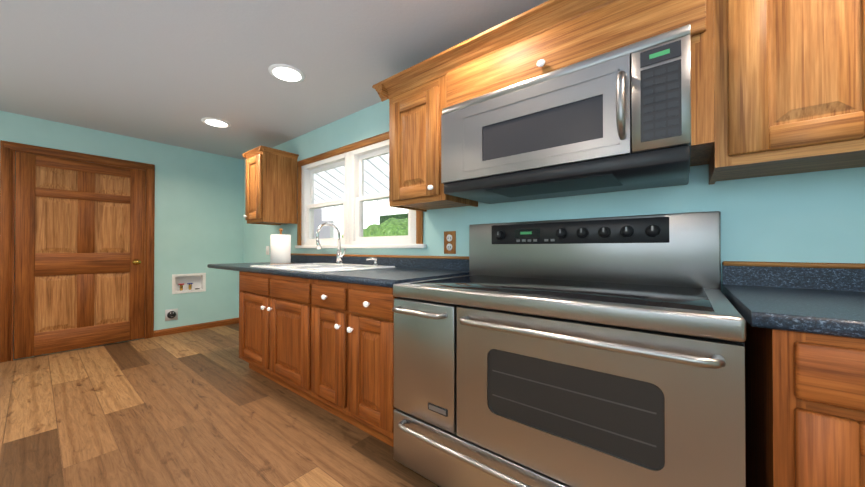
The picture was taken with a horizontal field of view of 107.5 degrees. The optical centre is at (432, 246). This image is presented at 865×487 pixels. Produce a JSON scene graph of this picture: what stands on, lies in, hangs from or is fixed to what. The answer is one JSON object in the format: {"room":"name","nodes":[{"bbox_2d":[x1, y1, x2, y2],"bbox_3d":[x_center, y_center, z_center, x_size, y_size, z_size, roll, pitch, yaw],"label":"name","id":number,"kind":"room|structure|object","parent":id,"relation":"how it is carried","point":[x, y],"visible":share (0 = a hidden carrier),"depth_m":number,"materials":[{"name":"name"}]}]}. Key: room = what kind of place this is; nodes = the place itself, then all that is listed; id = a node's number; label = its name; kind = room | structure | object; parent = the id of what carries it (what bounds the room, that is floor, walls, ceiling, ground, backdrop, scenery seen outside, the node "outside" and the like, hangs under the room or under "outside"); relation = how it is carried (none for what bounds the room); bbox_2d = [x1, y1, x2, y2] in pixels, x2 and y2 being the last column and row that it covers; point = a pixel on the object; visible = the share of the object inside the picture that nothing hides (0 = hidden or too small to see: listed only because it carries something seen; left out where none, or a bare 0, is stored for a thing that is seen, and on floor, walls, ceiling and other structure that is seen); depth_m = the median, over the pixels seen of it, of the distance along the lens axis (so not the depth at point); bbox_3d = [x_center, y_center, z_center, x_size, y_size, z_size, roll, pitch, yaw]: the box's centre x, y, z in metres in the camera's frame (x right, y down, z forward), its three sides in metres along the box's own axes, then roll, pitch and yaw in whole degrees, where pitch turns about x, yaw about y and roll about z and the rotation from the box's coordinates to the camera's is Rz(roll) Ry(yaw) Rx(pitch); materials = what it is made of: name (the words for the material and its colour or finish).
{"room":"kitchen","nodes":[
{"label":"kitchen","id":0,"kind":"room"},
{"bbox_2d":[0,111,243,359],"bbox_3d":[-4.318,-0.101,3.004,0.140,2.434,4.590,0,-1,39],"label":"wall","id":1,"kind":"structure","parent":0,"point":[200,223],"depth_m":4.19,"materials":[{"name":"teal paint"}]},
{"bbox_2d":[0,140,154,362],"bbox_3d":[-3.815,0.048,3.498,0.030,2.144,1.141,0,-1,39],"label":"door frame","id":2,"kind":"structure","parent":1,"relation":"attached to","point":[8,149],"depth_m":3.11,"materials":[{"name":"brown wood"}]},
{"bbox_2d":[14,152,144,358],"bbox_3d":[-3.780,0.088,3.470,0.116,2.040,0.957,0,-1,39],"label":"entry door","id":3,"kind":"structure","parent":1,"relation":"in","point":[79,254],"depth_m":3.43,"materials":[{"name":"brown wood"}]},
{"bbox_2d":[165,308,177,320],"bbox_3d":[-3.354,0.877,4.079,0.021,0.144,0.131,0,-1,39],"label":"electrical outlet","id":4,"kind":"object","parent":1,"relation":"attached to","point":[171,314],"visible":1,"depth_m":4.07,"materials":[{"name":"grey plastic"}]},
{"bbox_2d":[172,273,205,293],"bbox_3d":[-3.276,0.487,4.258,0.094,0.254,0.366,0,-1,39],"label":"washer outlet box","id":5,"kind":"object","parent":1,"relation":"attached to","point":[189,283],"visible":1,"depth_m":4.27,"materials":[{"name":"white plastic"}]},
{"bbox_2d":[154,318,238,336],"bbox_3d":[-3.158,1.087,4.327,0.017,0.078,0.984,0,-1,39],"label":"baseboard","id":6,"kind":"structure","parent":1,"relation":"attached to","point":[174,330],"depth_m":4.25,"materials":[{"name":"brown wood"}]},
{"bbox_2d":[0,323,439,486],"bbox_3d":[-1.450,1.130,0.706,7.480,0.060,4.880,0,-1,39],"label":"floor","id":7,"kind":"structure","parent":0,"point":[207,407],"depth_m":1.96,"materials":[{"name":"wood"}]},
{"bbox_2d":[239,271,323,408],"bbox_3d":[-1.038,0.667,2.774,1.217,0.895,0.855,0,-1,39],"label":"base cabinet","id":8,"kind":"object","parent":7,"relation":"on","point":[274,328],"visible":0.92,"depth_m":2.38,"materials":[{"name":"brown wood"}]},
{"bbox_2d":[207,253,468,287],"bbox_3d":[-1.023,0.147,2.787,2.771,0.144,0.821,0,-1,39],"label":"countertop","id":9,"kind":"structure","parent":8,"relation":"on","point":[408,268],"depth_m":2.36,"materials":[{"name":"stone"}]},
{"bbox_2d":[270,228,290,264],"bbox_3d":[-1.487,0.001,3.108,0.184,0.362,0.184,0,-1,39],"label":"paper towel","id":10,"kind":"object","parent":9,"relation":"on","point":[280,248],"visible":0.94,"depth_m":3.04,"materials":[{"name":"white paper"}]},
{"bbox_2d":[250,263,394,272],"bbox_3d":[-0.956,0.266,2.722,1.082,0.206,0.712,0,-1,39],"label":"sink","id":11,"kind":"object","parent":9,"relation":"in","point":[319,267],"visible":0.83,"depth_m":2.65,"materials":[{"name":"white ceramic"}]},
{"bbox_2d":[366,258,378,265],"bbox_3d":[-0.508,0.128,2.704,0.109,0.070,0.063,0,-1,39],"label":"soap dispenser","id":12,"kind":"object","parent":11,"relation":"on","point":[375,262],"visible":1,"depth_m":2.68,"materials":[{"name":"silver metal"}]},
{"bbox_2d":[316,222,345,263],"bbox_3d":[-0.925,-0.030,2.914,0.142,0.388,0.283,0,-1,39],"label":"faucet","id":13,"kind":"object","parent":9,"relation":"on","point":[340,255],"visible":1,"depth_m":2.97,"materials":[{"name":"silver metal"}]},
{"bbox_2d":[311,279,397,446],"bbox_3d":[-0.255,0.663,2.150,0.784,0.895,0.855,0,-1,39],"label":"base cabinet","id":14,"kind":"object","parent":7,"relation":"on","point":[352,353],"visible":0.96,"depth_m":1.80,"materials":[{"name":"brown wood"}]},
{"bbox_2d":[392,211,745,486],"bbox_3d":[0.526,0.476,1.481,1.267,1.258,0.874,0,-1,39],"label":"range","id":15,"kind":"object","parent":7,"relation":"on","point":[599,352],"visible":1,"depth_m":1.18,"materials":[{"name":"silver metal"}]},
{"bbox_2d":[737,310,864,486],"bbox_3d":[1.456,0.653,0.788,0.950,0.895,0.855,0,-1,39],"label":"base cabinet","id":16,"kind":"object","parent":7,"relation":"on","point":[804,409],"visible":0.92,"depth_m":0.75,"materials":[{"name":"brown wood"}]},
{"bbox_2d":[722,261,864,338],"bbox_3d":[1.706,0.132,0.614,1.638,0.144,0.821,0,-1,39],"label":"countertop","id":17,"kind":"structure","parent":16,"relation":"on","point":[820,298],"depth_m":1.11,"materials":[{"name":"stone"}]},
{"bbox_2d":[0,0,547,159],"bbox_3d":[-1.450,-1.364,0.724,7.480,0.060,4.880,0,-1,39],"label":"ceiling","id":18,"kind":"structure","parent":0,"point":[172,72],"depth_m":2.23,"materials":[{"name":"grey paint"}]},
{"bbox_2d":[201,118,230,127],"bbox_3d":[-2.290,-1.310,3.361,0.256,0.010,0.256,0,-1,39],"label":"recessed light","id":19,"kind":"object","parent":18,"relation":"in","point":[215,122],"visible":0.98,"depth_m":3.34,"materials":[{"name":"white plastic"}]},
{"bbox_2d":[268,64,304,82],"bbox_3d":[-1.109,-1.317,2.420,0.256,0.010,0.256,0,-1,39],"label":"recessed light","id":20,"kind":"object","parent":18,"relation":"in","point":[284,72],"visible":0.92,"depth_m":2.40,"materials":[{"name":"white plastic"}]},
{"bbox_2d":[244,99,864,304],"bbox_3d":[0.026,-0.104,2.569,7.480,2.434,0.140,0,-1,39],"label":"wall","id":21,"kind":"structure","parent":0,"point":[818,216],"depth_m":1.48,"materials":[{"name":"teal paint"}]},
{"bbox_2d":[243,152,296,224],"bbox_3d":[-1.922,-0.662,3.746,0.419,0.779,0.449,0,-1,39],"label":"upper cabinet","id":22,"kind":"object","parent":21,"relation":"attached to","point":[271,191],"visible":0.98,"depth_m":3.61,"materials":[{"name":"brown wood"}]},
{"bbox_2d":[295,131,426,247],"bbox_3d":[-0.796,-0.497,3.185,1.980,1.030,0.165,0,-1,39],"label":"window","id":23,"kind":"structure","parent":21,"relation":"in","point":[352,157],"depth_m":3.15,"materials":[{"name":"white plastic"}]},
{"bbox_2d":[310,154,407,238],"bbox_3d":[-0.796,-0.480,3.206,1.670,0.865,0.043,0,-1,39],"label":"window panel","id":24,"kind":"object","parent":23,"relation":"attached to","point":[364,202],"visible":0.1,"depth_m":3.09,"materials":[{"name":"clear glass"}]},
{"bbox_2d":[242,0,617,158],"bbox_3d":[0.164,-1.092,2.070,5.854,0.086,0.478,0,-1,39],"label":"crown molding","id":25,"kind":"structure","parent":21,"relation":"attached to","point":[541,18],"depth_m":1.72,"materials":[{"name":"brown wood"}]},
{"bbox_2d":[389,75,477,211],"bbox_3d":[-0.009,-0.673,2.223,0.491,0.779,0.449,0,-1,39],"label":"upper cabinet","id":26,"kind":"object","parent":21,"relation":"attached to","point":[415,114],"visible":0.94,"depth_m":2.07,"materials":[{"name":"brown wood"}]},
{"bbox_2d":[444,231,455,253],"bbox_3d":[0.129,-0.031,2.389,0.108,0.170,0.012,0,-1,39],"label":"electrical outlet plate","id":27,"kind":"object","parent":21,"relation":"attached to","point":[449,242],"visible":1,"depth_m":2.38,"materials":[{"name":"brown wood"}]},
{"bbox_2d":[445,0,713,107],"bbox_3d":[0.664,-0.918,1.689,1.230,0.296,0.449,0,-1,39],"label":"upper cabinet","id":28,"kind":"object","parent":21,"relation":"attached to","point":[618,24],"visible":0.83,"depth_m":1.44,"materials":[{"name":"brown wood"}]},
{"bbox_2d":[441,24,690,203],"bbox_3d":[0.619,-0.531,1.616,1.077,0.478,0.614,0,-1,39],"label":"microwave","id":29,"kind":"object","parent":28,"relation":"attached to","point":[619,119],"visible":1,"depth_m":1.34,"materials":[{"name":"silver metal"}]},
{"bbox_2d":[690,38,714,165],"bbox_3d":[1.137,-0.579,1.346,0.067,0.387,0.393,0,-1,39],"label":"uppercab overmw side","id":30,"kind":"object","parent":28,"relation":"attached to","point":[702,103],"visible":0.92,"depth_m":1.20,"materials":[{"name":"brown wood"}]},
{"bbox_2d":[709,0,864,184],"bbox_3d":[1.492,-0.681,1.029,0.883,0.779,0.449,0,-1,39],"label":"upper cabinet","id":31,"kind":"object","parent":21,"relation":"attached to","point":[789,86],"visible":0.94,"depth_m":1.06,"materials":[{"name":"brown wood"}]},
{"label":"outside","id":32,"kind":"structure","parent":0,"visible":0},
{"bbox_3d":[13.185,1.593,20.854,55.000,0.100,44.840,0,-1,39],"label":"ground","id":33,"kind":"structure","parent":32,"visible":0},
{"bbox_2d":[314,209,333,238],"bbox_3d":[-6.459,-0.270,11.925,9.400,3.500,0.300,0,-1,39],"label":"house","id":34,"kind":"structure","parent":33,"relation":"on","point":[317,216],"depth_m":9.14,"materials":[{"name":"white paint"}]},
{"bbox_2d":[314,154,407,237],"bbox_3d":[0.417,-0.379,3.985,10.050,3.605,2.625,0,-1,39],"label":"patio cover","id":35,"kind":"object","parent":33,"relation":"on","point":[334,185],"depth_m":6.46,"materials":[{"name":"white paint"}]},
{"bbox_2d":[342,214,407,237],"bbox_3d":[5.073,-1.649,10.199,17.166,7.239,12.357,0,-1,39],"label":"trees","id":36,"kind":"object","parent":33,"relation":"on","point":[386,225],"depth_m":7.91,"materials":[{"name":"green plant"}]}
]}

